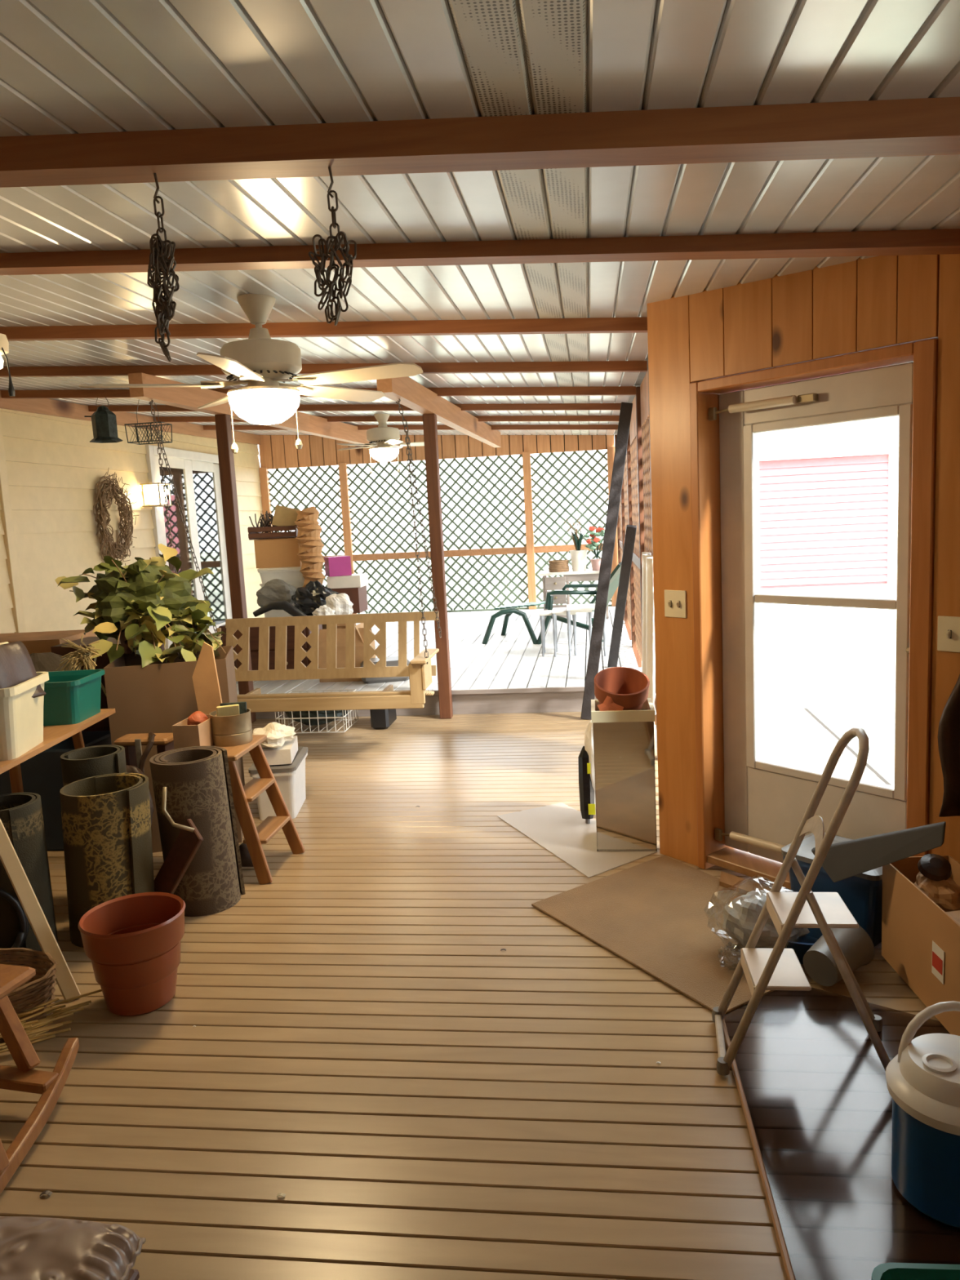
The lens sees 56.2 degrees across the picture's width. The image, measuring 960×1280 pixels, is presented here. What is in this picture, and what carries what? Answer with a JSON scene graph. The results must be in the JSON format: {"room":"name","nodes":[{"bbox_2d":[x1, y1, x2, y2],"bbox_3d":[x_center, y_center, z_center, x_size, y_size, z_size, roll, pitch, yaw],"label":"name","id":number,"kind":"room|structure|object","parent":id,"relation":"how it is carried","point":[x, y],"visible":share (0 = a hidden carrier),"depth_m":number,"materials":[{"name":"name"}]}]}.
{"room":"covered porch","nodes":[
{"label":"covered porch","id":0,"kind":"room"},
{"bbox_2d":[0,390,264,649],"bbox_3d":[-4.060,-0.609,6.126,0.160,3.050,14.440,-2,8,7],"label":"wall","id":1,"kind":"structure","parent":0,"point":[51,470],"depth_m":8.20,"materials":[{"name":"beige"}]},
{"bbox_2d":[93,469,137,566],"bbox_3d":[-3.603,-1.188,8.925,0.160,1.022,0.662,-2,8,7],"label":"wreath","id":2,"kind":"object","parent":1,"relation":"attached to","point":[114,491],"visible":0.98,"depth_m":8.84,"materials":[{"name":"wicker"}]},
{"bbox_2d":[139,482,173,506],"bbox_3d":[-3.484,-1.560,9.685,0.230,0.244,0.270,-2,8,7],"label":"wall lantern","id":3,"kind":"object","parent":1,"relation":"attached to","point":[153,494],"visible":0.98,"depth_m":9.60,"materials":[{"name":"glass"}]},
{"bbox_2d":[145,444,232,648],"bbox_3d":[-3.443,-1.111,10.930,0.111,2.320,2.130,-2,8,7],"label":"door","id":4,"kind":"structure","parent":1,"relation":"in","point":[188,461],"depth_m":10.84,"materials":[{"name":"white paint"}]},
{"bbox_2d":[159,462,225,626],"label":"window","id":5,"kind":"structure","parent":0,"point":[202,481],"depth_m":12.84,"materials":[{"name":"glass"}]},
{"bbox_2d":[235,606,639,719],"bbox_3d":[-0.935,0.117,10.179,5.159,0.205,5.929,-2,8,7],"label":"floor","id":6,"kind":"structure","parent":0,"point":[509,673],"depth_m":7.98,"materials":[{"name":"wood"}]},
{"bbox_2d":[218,624,322,670],"bbox_3d":[-1.921,0.076,8.308,0.850,0.480,0.452,-2,8,7],"label":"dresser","id":7,"kind":"object","parent":6,"relation":"on","point":[254,631],"visible":0.09,"depth_m":8.10,"materials":[{"name":"brown wood"}]},
{"bbox_2d":[256,578,296,609],"bbox_3d":[-2.327,-0.528,10.337,0.471,0.351,0.316,-2,8,7],"label":"sack","id":8,"kind":"object","parent":6,"relation":"on","point":[275,589],"visible":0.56,"depth_m":10.21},
{"bbox_2d":[259,582,303,617],"bbox_3d":[-2.267,-0.360,10.858,0.600,0.688,0.524,-2,8,7],"label":"storage tote","id":9,"kind":"object","parent":6,"relation":"on","point":[273,613],"visible":0.14,"depth_m":10.63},
{"bbox_2d":[257,566,304,583],"bbox_3d":[-2.294,-0.794,10.799,0.614,0.180,0.532,-2,8,7],"label":"storage tote","id":10,"kind":"object","parent":9,"relation":"on","point":[288,575],"visible":0.56,"depth_m":10.56,"materials":[{"name":"white paint"}]},
{"bbox_2d":[253,537,302,568],"bbox_3d":[-2.349,-1.046,10.739,0.538,0.335,0.420,-2,8,7],"label":"cardboard box","id":11,"kind":"object","parent":10,"relation":"on","point":[282,552],"visible":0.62,"depth_m":10.53,"materials":[{"name":"cardboard"}]},
{"bbox_2d":[247,524,297,540],"bbox_3d":[-2.396,-1.280,10.671,0.580,0.150,0.414,-2,8,7],"label":"wooden crate","id":12,"kind":"object","parent":11,"relation":"on","point":[252,535],"visible":0.72,"depth_m":10.47,"materials":[{"name":"brown wood"}]},
{"bbox_2d":[271,505,300,526],"bbox_3d":[-2.255,-1.426,10.470,0.348,0.301,0.058,-2,8,7],"label":"cardboard box","id":13,"kind":"object","parent":12,"relation":"in","point":[283,516],"visible":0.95,"depth_m":10.47,"materials":[{"name":"brown cardboard"}]},
{"bbox_2d":[293,506,325,586],"bbox_3d":[-1.956,-0.898,10.438,0.325,1.288,0.314,-2,8,7],"label":"stack","id":14,"kind":"object","parent":6,"relation":"on","point":[310,544],"visible":0.66,"depth_m":10.31,"materials":[{"name":"paper"}]},
{"bbox_2d":[322,624,326,629],"bbox_3d":[-1.809,-0.098,10.056,0.400,0.340,0.300,-2,8,7],"label":"cardboard box","id":15,"kind":"object","parent":6,"relation":"on","point":[324,626],"visible":0.02,"depth_m":9.88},
{"bbox_2d":[291,580,338,615],"bbox_3d":[-1.829,-0.463,9.996,0.574,0.398,0.409,-2,8,7],"label":"bag","id":16,"kind":"object","parent":15,"relation":"on","point":[307,599],"visible":0.59,"depth_m":9.86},
{"bbox_2d":[318,622,375,682],"bbox_3d":[-1.166,0.097,7.889,0.420,0.477,0.360,-2,8,7],"label":"cardboard box","id":17,"kind":"object","parent":6,"relation":"on","point":[340,649],"visible":0.32,"depth_m":7.73,"materials":[{"name":"cardboard"}]},
{"bbox_2d":[330,585,368,613],"bbox_3d":[-1.603,-0.481,10.729,0.432,0.296,0.400,-2,8,7],"label":"cardboard box","id":18,"kind":"object","parent":6,"relation":"on","point":[357,596],"visible":0.42,"depth_m":10.52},
{"bbox_2d":[326,573,368,588],"bbox_3d":[-1.571,-0.702,10.694,0.400,0.140,0.380,-2,8,7],"label":"cardboard box","id":19,"kind":"object","parent":18,"relation":"on","point":[355,580],"visible":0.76,"depth_m":10.51,"materials":[{"name":"cardboard"}]},
{"bbox_2d":[324,555,351,576],"bbox_3d":[-1.677,-0.872,10.611,0.260,0.224,0.240,-6,8,-21],"label":"cardboard box","id":20,"kind":"object","parent":19,"relation":"on","point":[336,566],"visible":1,"depth_m":10.51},
{"bbox_2d":[481,562,621,644],"bbox_3d":[0.853,-0.426,9.670,1.581,0.929,0.842,-1,8,16],"label":"sun lounger","id":21,"kind":"object","parent":6,"relation":"on","point":[615,575],"visible":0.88,"depth_m":9.54,"materials":[{"name":"green plastic"}]},
{"bbox_2d":[539,568,608,620],"bbox_3d":[1.226,-0.587,11.516,0.880,0.600,0.565,-2,8,7],"label":"desk","id":22,"kind":"object","parent":6,"relation":"on","point":[548,583],"visible":0.54,"depth_m":11.26,"materials":[{"name":"white paint"}]},
{"bbox_2d":[564,517,587,571],"bbox_3d":[1.237,-1.216,11.380,0.251,0.681,0.236,2,9,31],"label":"potted plant","id":23,"kind":"object","parent":22,"relation":"on","point":[578,557],"visible":1,"depth_m":11.34,"materials":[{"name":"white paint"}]},
{"bbox_2d":[584,525,604,570],"bbox_3d":[1.487,-1.157,11.295,0.336,0.563,0.272,-2,8,7],"label":"flower pot","id":24,"kind":"object","parent":22,"relation":"on","point":[594,541],"visible":0.91,"depth_m":11.25,"materials":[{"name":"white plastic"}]},
{"bbox_2d":[607,524,636,666],"bbox_3d":[1.173,-0.335,7.461,0.086,1.238,0.619,-4,8,-11],"label":"plank","id":25,"kind":"object","parent":6,"relation":"on","point":[630,533],"visible":0.91,"depth_m":7.41,"materials":[{"name":"wood"}]},
{"bbox_3d":[-1.482,-0.063,9.675,0.260,0.341,0.220,-2,8,7],"label":"cardboard box","id":26,"kind":"object","parent":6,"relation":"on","visible":0},
{"bbox_2d":[325,593,353,614],"bbox_3d":[-1.504,-0.363,9.612,0.308,0.272,0.263,4,10,41],"label":"sack","id":27,"kind":"object","parent":26,"relation":"on","point":[341,603],"visible":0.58,"depth_m":9.53,"materials":[{"name":"fabric"}]},
{"bbox_2d":[258,435,617,613],"bbox_3d":[-0.627,-1.783,12.894,5.115,2.800,0.105,-2,8,7],"label":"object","id":28,"kind":"structure","parent":0,"point":[276,451],"depth_m":12.89,"materials":[{"name":"brown wood"}]},
{"bbox_2d":[0,706,959,1279],"bbox_3d":[-1.251,1.243,3.078,6.535,0.070,8.600,-2,8,7],"label":"floor","id":29,"kind":"structure","parent":0,"point":[425,1099],"depth_m":2.51,"materials":[{"name":"wood"}]},
{"bbox_2d":[0,888,29,955],"bbox_3d":[-1.787,1.033,3.223,0.333,0.328,0.156,-6,8,-21],"label":"coiled hose","id":30,"kind":"object","parent":29,"relation":"on","point":[21,936],"visible":0.45,"depth_m":3.23,"materials":[{"name":"black plastic"}]},
{"bbox_2d":[0,947,57,1030],"bbox_3d":[-1.618,1.161,2.949,0.476,0.157,0.351,-2,8,7],"label":"wicker basket","id":31,"kind":"object","parent":29,"relation":"on","point":[33,988],"visible":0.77,"depth_m":2.94,"materials":[{"name":"wicker"}]},
{"bbox_2d":[0,989,102,1053],"bbox_3d":[-1.437,1.200,2.866,0.398,0.076,0.350,-2,8,7],"label":"broom","id":32,"kind":"object","parent":31,"relation":"in","point":[33,1028],"visible":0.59,"depth_m":2.82,"materials":[{"name":"plant"}]},
{"bbox_2d":[0,791,58,964],"bbox_3d":[-1.731,0.892,3.345,0.247,0.600,0.239,-2,8,7],"label":"roll","id":33,"kind":"object","parent":29,"relation":"on","point":[21,816],"visible":0.57,"depth_m":3.27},
{"bbox_2d":[0,964,79,1194],"bbox_3d":[-1.438,1.107,2.265,0.679,0.442,0.792,-2,8,7],"label":"rocking chair","id":34,"kind":"object","parent":29,"relation":"on","point":[24,1077],"visible":1,"depth_m":2.43,"materials":[{"name":"brown wood"}]},
{"bbox_2d":[0,629,96,654],"bbox_3d":[-2.652,0.466,5.376,0.620,0.985,0.460,-3,8,2],"label":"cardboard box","id":35,"kind":"object","parent":29,"relation":"on","point":[34,642],"visible":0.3,"depth_m":5.21,"materials":[{"name":"cardboard"}]},
{"bbox_2d":[0,730,111,850],"bbox_3d":[-2.187,0.774,4.671,0.500,0.520,0.400,-2,8,7],"label":"wooden bench","id":36,"kind":"object","parent":29,"relation":"on","point":[42,774],"visible":0.1,"depth_m":4.47,"materials":[{"name":"wood"}]},
{"bbox_2d":[29,652,86,737],"bbox_3d":[-2.213,0.293,4.582,0.467,0.474,0.422,-4,8,-9],"label":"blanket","id":37,"kind":"object","parent":36,"relation":"on","point":[46,661],"visible":0.17,"depth_m":4.50,"materials":[{"name":"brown fabric"}]},
{"bbox_2d":[0,708,115,1003],"bbox_3d":[-1.798,0.777,3.670,0.853,0.762,1.393,-3,8,0],"label":"table","id":38,"kind":"object","parent":29,"relation":"on","point":[52,735],"visible":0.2,"depth_m":3.11,"materials":[{"name":"brown wood"}]},
{"bbox_2d":[0,671,48,760],"bbox_3d":[-1.870,0.294,3.411,0.368,0.270,0.388,-4,8,-5],"label":"tub","id":39,"kind":"object","parent":38,"relation":"on","point":[21,714],"visible":0.93,"depth_m":3.34,"materials":[{"name":"beige plastic"}]},
{"bbox_2d":[0,641,46,697],"bbox_3d":[-1.756,0.127,3.375,0.109,0.215,0.243,-2,8,7],"label":"bag","id":40,"kind":"object","parent":39,"relation":"on","point":[16,665],"visible":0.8,"depth_m":3.42,"materials":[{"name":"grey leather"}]},
{"bbox_2d":[43,669,105,725],"bbox_3d":[-1.898,0.257,3.986,0.384,0.190,0.324,-3,8,0],"label":"tub","id":41,"kind":"object","parent":38,"relation":"on","point":[72,696],"visible":0.63,"depth_m":3.87,"materials":[{"name":"teal plastic"}]},
{"bbox_2d":[60,744,126,786],"bbox_3d":[-1.601,0.794,3.793,0.264,0.660,0.241,-2,8,7],"label":"roll","id":42,"kind":"object","parent":29,"relation":"on","point":[77,764],"visible":0.31,"depth_m":3.69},
{"bbox_2d":[59,773,154,947],"bbox_3d":[-1.449,0.854,3.524,0.357,0.600,0.322,-2,8,7],"label":"roll","id":43,"kind":"object","parent":29,"relation":"on","point":[106,819],"visible":0.64,"depth_m":3.40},
{"bbox_2d":[50,636,164,731],"bbox_3d":[-2.075,0.478,5.154,0.460,0.965,0.400,-2,8,4],"label":"cardboard box","id":44,"kind":"object","parent":29,"relation":"on","point":[102,661],"visible":0.16,"depth_m":4.93,"materials":[{"name":"brown cardboard"}]},
{"bbox_2d":[78,892,185,1016],"bbox_3d":[-1.143,1.056,3.002,0.334,0.311,0.334,-2,8,7],"label":"planter","id":45,"kind":"object","parent":29,"relation":"on","point":[131,943],"visible":1,"depth_m":2.92,"materials":[{"name":"brown ceramic"}]},
{"bbox_2d":[127,1269,139,1279],"bbox_3d":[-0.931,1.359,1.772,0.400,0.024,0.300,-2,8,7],"label":"stool","id":46,"kind":"object","parent":29,"relation":"on","point":[134,1274],"visible":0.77,"depth_m":1.88,"materials":[{"name":"brown wood"}]},
{"bbox_2d":[0,1216,146,1279],"bbox_3d":[-0.935,1.286,1.762,0.454,0.130,0.354,-2,8,7],"label":"seat cushion","id":47,"kind":"object","parent":46,"relation":"on","point":[32,1248],"visible":1,"depth_m":1.80,"materials":[{"name":"brown fabric"}]},
{"bbox_2d":[114,733,174,767],"bbox_3d":[-1.528,0.753,4.204,0.260,0.623,0.130,-2,8,7],"label":"wooden bench","id":48,"kind":"object","parent":29,"relation":"on","point":[164,741],"visible":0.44,"depth_m":4.13,"materials":[{"name":"brown wood"}]},
{"bbox_2d":[126,732,155,825],"bbox_3d":[-1.506,0.656,4.082,0.165,0.458,0.330,3,9,35],"label":"leather bag","id":49,"kind":"object","parent":48,"relation":"hanging from","point":[140,758],"visible":0.28,"depth_m":4.04,"materials":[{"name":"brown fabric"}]},
{"bbox_2d":[103,642,244,853],"bbox_3d":[-1.524,0.500,4.542,0.560,1.032,0.644,-4,8,-11],"label":"cardboard box","id":50,"kind":"object","parent":29,"relation":"on","point":[157,696],"visible":0.38,"depth_m":4.33,"materials":[{"name":"cardboard"}]},
{"bbox_2d":[54,543,226,667],"bbox_3d":[-1.746,-0.180,4.658,0.775,0.621,0.918,-7,9,-27],"label":"potted plant","id":51,"kind":"object","parent":50,"relation":"on","point":[141,604],"visible":1,"depth_m":4.55,"materials":[{"name":"green plant"}]},
{"bbox_2d":[56,635,106,695],"bbox_3d":[-1.916,0.129,4.337,0.250,0.317,0.075,-2,8,7],"label":"bow","id":52,"kind":"object","parent":51,"relation":"hanging from","point":[86,654],"visible":0.82,"depth_m":4.30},
{"bbox_2d":[154,786,203,893],"bbox_3d":[-1.219,0.853,3.532,0.354,0.577,0.066,0,8,18],"label":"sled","id":53,"kind":"object","parent":29,"relation":"on","point":[188,841],"visible":0.78,"depth_m":3.50,"materials":[{"name":"brown wood"}]},
{"bbox_2d":[149,746,245,916],"bbox_3d":[-1.184,0.790,3.763,0.313,0.635,0.299,-2,8,7],"label":"roll","id":54,"kind":"object","parent":29,"relation":"on","point":[197,779],"visible":0.84,"depth_m":3.65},
{"bbox_2d":[214,413,256,723],"bbox_3d":[-1.930,-0.538,7.118,0.092,2.429,0.092,-2,8,7],"label":"support post","id":55,"kind":"object","parent":29,"relation":"on","point":[223,422],"visible":0.74,"depth_m":7.04,"materials":[{"name":"brown wood"}]},
{"bbox_2d":[212,734,305,884],"bbox_3d":[-1.107,0.768,4.114,0.473,0.592,0.386,-2,8,7],"label":"step stool","id":56,"kind":"object","parent":29,"relation":"on","point":[254,836],"visible":0.59,"depth_m":4.04,"materials":[{"name":"brown wood"}]},
{"bbox_2d":[172,714,217,749],"bbox_3d":[-1.277,0.421,4.062,0.120,0.125,0.220,-2,8,7],"label":"cardboard box","id":57,"kind":"object","parent":56,"relation":"on","point":[184,735],"visible":0.57,"depth_m":3.96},
{"bbox_2d":[208,707,253,746],"bbox_3d":[-1.139,0.398,4.123,0.186,0.140,0.186,-2,8,7],"label":"tin can","id":58,"kind":"object","parent":56,"relation":"on","point":[234,730],"visible":0.95,"depth_m":4.05,"materials":[{"name":"metal"}]},
{"bbox_2d":[248,746,308,820],"bbox_3d":[-1.098,0.790,4.978,0.252,0.298,0.452,-3,8,-1],"label":"tote","id":59,"kind":"object","parent":29,"relation":"on","point":[290,779],"visible":0.7,"depth_m":4.80,"materials":[{"name":"grey plastic"}]},
{"bbox_2d":[262,735,297,764],"bbox_3d":[-1.111,0.605,4.923,0.190,0.080,0.300,-3,8,-4],"label":"cardboard box","id":60,"kind":"object","parent":59,"relation":"on","point":[285,754],"visible":0.57,"depth_m":4.78,"materials":[{"name":"white cardboard"}]},
{"bbox_2d":[252,721,296,748],"bbox_3d":[-1.126,0.502,4.878,0.231,0.123,0.300,1,8,23],"label":"sack","id":61,"kind":"object","parent":60,"relation":"on","point":[277,734],"visible":0.87,"depth_m":4.80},
{"bbox_2d":[275,688,358,733],"bbox_3d":[-1.247,0.544,6.894,0.526,0.249,0.408,-2,8,7],"label":"wire crate","id":62,"kind":"object","parent":29,"relation":"on","point":[348,690],"visible":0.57,"depth_m":6.74,"materials":[{"name":"white paint"}]},
{"bbox_2d":[284,710,349,725],"bbox_3d":[-1.250,0.532,6.891,0.522,0.206,0.348,-2,8,7],"label":"bundle","id":63,"kind":"object","parent":62,"relation":"in","point":[313,722],"visible":0.44,"depth_m":6.77,"materials":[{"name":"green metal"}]},
{"bbox_2d":[369,708,396,729],"bbox_3d":[-0.741,0.548,6.905,0.140,0.220,0.300,-2,8,7],"label":"toolbox","id":64,"kind":"object","parent":29,"relation":"on","point":[380,719],"visible":0.52,"depth_m":6.76,"materials":[{"name":"plastic"}]},
{"bbox_2d":[422,413,453,719],"bbox_3d":[-0.321,-0.543,6.921,0.092,2.332,0.092,-2,8,7],"label":"support post","id":65,"kind":"object","parent":29,"relation":"on","point":[429,420],"visible":1,"depth_m":6.87,"materials":[{"name":"brown wood"}]},
{"bbox_2d":[497,802,657,877],"bbox_3d":[0.453,0.946,4.348,0.420,0.002,0.930,-7,9,-25],"label":"mat","id":66,"kind":"object","parent":29,"relation":"on","point":[560,828],"visible":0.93,"depth_m":4.34,"materials":[{"name":"beige"}]},
{"bbox_2d":[577,746,595,823],"bbox_3d":[0.535,0.724,4.510,0.080,0.383,0.121,-2,8,7],"label":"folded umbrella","id":67,"kind":"object","parent":66,"relation":"on","point":[586,789],"visible":0.95,"depth_m":4.48,"materials":[{"name":"black fabric"}]},
{"bbox_2d":[591,697,657,851],"bbox_3d":[0.671,0.623,4.194,0.282,0.656,0.272,-2,8,7],"label":"cabinet","id":68,"kind":"object","parent":66,"relation":"on","point":[624,741],"visible":0.95,"depth_m":4.07,"materials":[{"name":"silver metal"}]},
{"bbox_2d":[594,666,649,710],"bbox_3d":[0.654,0.272,4.141,0.252,0.267,0.270,-2,8,7],"label":"clay pot","id":69,"kind":"object","parent":68,"relation":"in","point":[628,687],"visible":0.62,"depth_m":4.18,"materials":[{"name":"ceramic"}]},
{"bbox_2d":[580,402,632,719],"bbox_3d":[0.945,-0.579,6.726,0.538,2.346,0.076,-7,9,-26],"label":"plank","id":70,"kind":"object","parent":29,"relation":"on","point":[625,413],"visible":0.84,"depth_m":6.71,"materials":[{"name":"wood"}]},
{"bbox_2d":[531,855,808,1013],"bbox_3d":[0.779,1.057,3.391,0.761,0.010,1.050,-8,9,-31],"label":"door mat","id":71,"kind":"object","parent":29,"relation":"on","point":[651,914],"visible":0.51,"depth_m":3.38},
{"bbox_2d":[719,871,782,894],"bbox_3d":[1.097,0.998,3.594,0.090,0.018,0.390,-9,10,-37],"label":"scrap","id":72,"kind":"object","parent":71,"relation":"on","point":[726,880],"visible":0.5,"depth_m":3.63,"materials":[{"name":"cardboard"}]},
{"bbox_2d":[703,875,809,968],"bbox_3d":[0.956,0.945,3.086,0.361,0.256,0.331,-2,8,7],"label":"plastic bag","id":73,"kind":"object","parent":71,"relation":"on","point":[741,915],"visible":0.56,"depth_m":3.04,"materials":[{"name":"plastic"}]},
{"bbox_2d":[786,928,822,964],"bbox_3d":[1.113,1.026,3.104,0.300,0.095,0.298,-2,8,7],"label":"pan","id":74,"kind":"object","parent":71,"relation":"on","point":[802,947],"visible":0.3,"depth_m":3.01,"materials":[{"name":"plastic"}]},
{"bbox_2d":[781,832,882,946],"bbox_3d":[1.319,0.898,3.254,0.272,0.288,0.372,-9,10,-39],"label":"storage tote","id":75,"kind":"object","parent":71,"relation":"on","point":[861,893],"visible":0.34,"depth_m":3.11,"materials":[{"name":"blue plastic"}]},
{"bbox_2d":[811,821,946,882],"bbox_3d":[1.294,0.692,2.986,0.092,0.271,0.472,-9,10,-37],"label":"lid","id":76,"kind":"object","parent":75,"relation":"on","point":[847,859],"visible":1,"depth_m":2.97,"materials":[{"name":"grey plastic"}]},
{"bbox_2d":[803,924,874,986],"bbox_3d":[1.154,1.011,2.920,0.204,0.164,0.164,-9,10,-37],"label":"bucket","id":77,"kind":"object","parent":29,"relation":"on","point":[856,945],"visible":0.78,"depth_m":2.88,"materials":[{"name":"plastic"}]},
{"bbox_3d":[1.159,1.217,2.083,1.005,0.005,1.630,-2,8,7],"label":"sheet","id":78,"kind":"object","parent":29,"relation":"on","visible":0},
{"bbox_2d":[722,1018,795,1279],"bbox_3d":[0.651,1.244,2.042,0.014,0.018,1.420,-2,8,7],"label":"strip","id":79,"kind":"object","parent":78,"relation":"on","point":[785,1258],"visible":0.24,"depth_m":2.08,"materials":[{"name":"brown wood"}]},
{"bbox_2d":[711,727,890,1075],"bbox_3d":[0.886,0.707,2.478,0.485,0.928,0.337,-1,8,13],"label":"step stool","id":80,"kind":"object","parent":78,"relation":"on","point":[778,967],"visible":0.92,"depth_m":2.46,"materials":[{"name":"metal"}]},
{"bbox_2d":[871,1262,959,1279],"bbox_3d":[1.014,1.238,1.478,0.632,0.130,0.380,-2,8,7],"label":"tote","id":81,"kind":"object","parent":78,"relation":"on","point":[886,1271],"visible":1,"depth_m":1.66,"materials":[{"name":"teal plastic"}]},
{"bbox_2d":[881,855,959,1035],"bbox_3d":[1.455,0.945,2.664,0.225,0.345,0.740,-3,8,2],"label":"cardboard box","id":82,"kind":"object","parent":78,"relation":"on","point":[921,941],"visible":0.87,"depth_m":2.77,"materials":[{"name":"brown cardboard"}]},
{"bbox_2d":[913,871,959,911],"bbox_3d":[1.465,0.829,2.885,0.160,0.157,0.182,2,9,34],"label":"kraft paper","id":83,"kind":"object","parent":82,"relation":"in","point":[945,894],"visible":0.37,"depth_m":2.83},
{"bbox_2d":[917,853,951,880],"bbox_3d":[1.458,0.731,2.885,0.100,0.070,0.092,-2,8,7],"label":"lid","id":84,"kind":"object","parent":83,"relation":"on","point":[935,867],"visible":1,"depth_m":2.86,"materials":[{"name":"brown plastic"}]},
{"bbox_2d":[885,1000,959,1228],"bbox_3d":[1.049,1.025,1.982,0.285,0.411,0.280,-2,8,7],"label":"jug","id":85,"kind":"object","parent":78,"relation":"on","point":[922,1078],"visible":1,"depth_m":1.93,"materials":[{"name":"blue plastic"}]},
{"bbox_2d":[0,0,959,435],"bbox_3d":[-0.319,-1.800,5.652,7.935,0.824,14.740,-2,8,7],"label":"ceiling","id":86,"kind":"structure","parent":0,"point":[516,184],"depth_m":2.17,"materials":[{"name":"white metal"}]},
{"bbox_2d":[84,396,122,443],"bbox_3d":[-3.012,-1.766,7.207,0.229,0.348,0.256,-10,11,-43],"label":"lantern","id":87,"kind":"object","parent":86,"relation":"hanging from","point":[104,421],"visible":1,"depth_m":7.15,"materials":[{"name":"metal"}]},
{"bbox_2d":[124,399,172,444],"bbox_3d":[-2.643,-1.751,7.164,0.308,0.357,0.189,-2,8,7],"label":"wire basket","id":88,"kind":"object","parent":86,"relation":"hanging from","point":[136,431],"visible":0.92,"depth_m":7.11,"materials":[{"name":"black metal"}]},
{"bbox_2d":[146,173,179,362],"bbox_3d":[-0.729,-0.860,2.066,0.084,0.431,0.057,-2,8,7],"label":"bundle","id":89,"kind":"object","parent":86,"relation":"hanging from","point":[160,263],"visible":0.99,"depth_m":2.06,"materials":[{"name":"metal"}]},
{"bbox_2d":[128,372,368,444],"bbox_3d":[-1.804,-2.096,8.518,0.090,0.319,5.900,-2,8,7],"label":"beam","id":90,"kind":"structure","parent":86,"relation":"attached to","point":[186,397],"depth_m":6.69,"materials":[{"name":"brown wood"}]},
{"bbox_2d":[148,398,441,712],"bbox_3d":[-1.214,-0.597,5.883,1.786,2.044,0.680,-2,8,7],"label":"swing","id":91,"kind":"object","parent":90,"relation":"hanging from","point":[420,670],"visible":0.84,"depth_m":6.17,"materials":[{"name":"wood"}]},
{"bbox_2d":[79,293,422,453],"bbox_3d":[-0.889,-1.093,3.701,1.352,0.622,1.335,-2,8,7],"label":"ceiling fan","id":92,"kind":"object","parent":86,"relation":"hanging from","point":[261,362],"visible":1,"depth_m":3.64,"materials":[{"name":"beige metal"}]},
{"bbox_2d":[308,166,356,325],"bbox_3d":[-0.329,-0.888,2.016,0.114,0.353,0.071,-2,8,7],"label":"bundle","id":93,"kind":"object","parent":86,"relation":"hanging from","point":[319,268],"visible":1,"depth_m":2.01,"materials":[{"name":"metal"}]},
{"bbox_2d":[337,413,424,474],"bbox_3d":[-0.994,-2.042,9.380,1.072,0.602,1.065,-2,8,7],"label":"ceiling fan","id":94,"kind":"object","parent":86,"relation":"hanging from","point":[385,437],"visible":1,"depth_m":9.25,"materials":[{"name":"beige metal"}]},
{"bbox_2d":[376,376,501,447],"bbox_3d":[-0.167,-2.087,8.539,0.090,0.335,6.670,-2,8,7],"label":"beam","id":95,"kind":"structure","parent":86,"relation":"attached to","point":[413,395],"depth_m":6.84,"materials":[{"name":"brown wood"}]},
{"bbox_2d":[260,520,897,786],"bbox_3d":[13.001,-2.057,23.558,100.000,0.100,90.000,-2,8,7],"label":"lawn","id":96,"kind":"structure","parent":0,"point":[841,660],"depth_m":11.43,"materials":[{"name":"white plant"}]},
{"bbox_2d":[613,416,898,588],"bbox_3d":[5.947,-3.487,19.533,6.076,4.521,3.300,-2,8,7],"label":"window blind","id":97,"kind":"object","parent":96,"relation":"on","point":[828,515],"visible":0.39,"depth_m":18.17,"materials":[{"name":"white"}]},
{"bbox_2d":[614,369,657,756],"bbox_3d":[1.432,-0.936,8.249,0.090,2.566,8.670,-2,8,7],"label":"wall","id":98,"kind":"structure","parent":0,"point":[635,504],"depth_m":7.72,"materials":[{"name":"red brick"}]},
{"bbox_2d":[641,551,656,724],"bbox_3d":[0.994,-0.040,5.322,0.093,0.921,0.816,-2,8,7],"label":"shutter","id":99,"kind":"object","parent":98,"relation":"hanging from","point":[648,651],"visible":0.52,"depth_m":4.98,"materials":[{"name":"white plastic"}]},
{"bbox_2d":[647,253,959,866],"bbox_3d":[1.364,-0.158,3.220,0.100,2.405,1.850,-9,10,-37],"label":"wall","id":100,"kind":"structure","parent":0,"point":[860,304],"depth_m":3.35,"materials":[{"name":"brown wood"}]},
{"bbox_2d":[664,589,686,617],"bbox_3d":[0.823,-0.153,3.820,0.025,0.116,0.115,-9,10,-37],"label":"light switch","id":101,"kind":"object","parent":100,"relation":"attached to","point":[675,601],"visible":1,"depth_m":3.82,"materials":[{"name":"beige plastic"}]},
{"bbox_2d":[689,337,937,890],"bbox_3d":[1.280,0.000,3.442,0.222,2.040,0.978,-9,10,-37],"label":"door","id":102,"kind":"structure","parent":100,"relation":"in","point":[750,807],"depth_m":3.59,"materials":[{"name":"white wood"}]},
{"bbox_2d":[937,615,959,652],"bbox_3d":[1.528,-0.018,2.933,0.025,0.116,0.080,-9,10,-37],"label":"light switch","id":103,"kind":"object","parent":100,"relation":"attached to","point":[948,627],"visible":1,"depth_m":2.94,"materials":[{"name":"beige plastic"}]},
{"bbox_2d":[937,674,959,817],"bbox_3d":[1.607,0.269,2.839,0.096,0.643,0.290,-9,10,-37],"label":"jacket","id":104,"kind":"object","parent":100,"relation":"hanging from","point":[948,731],"visible":1,"depth_m":2.93,"materials":[{"name":"brown leather"}]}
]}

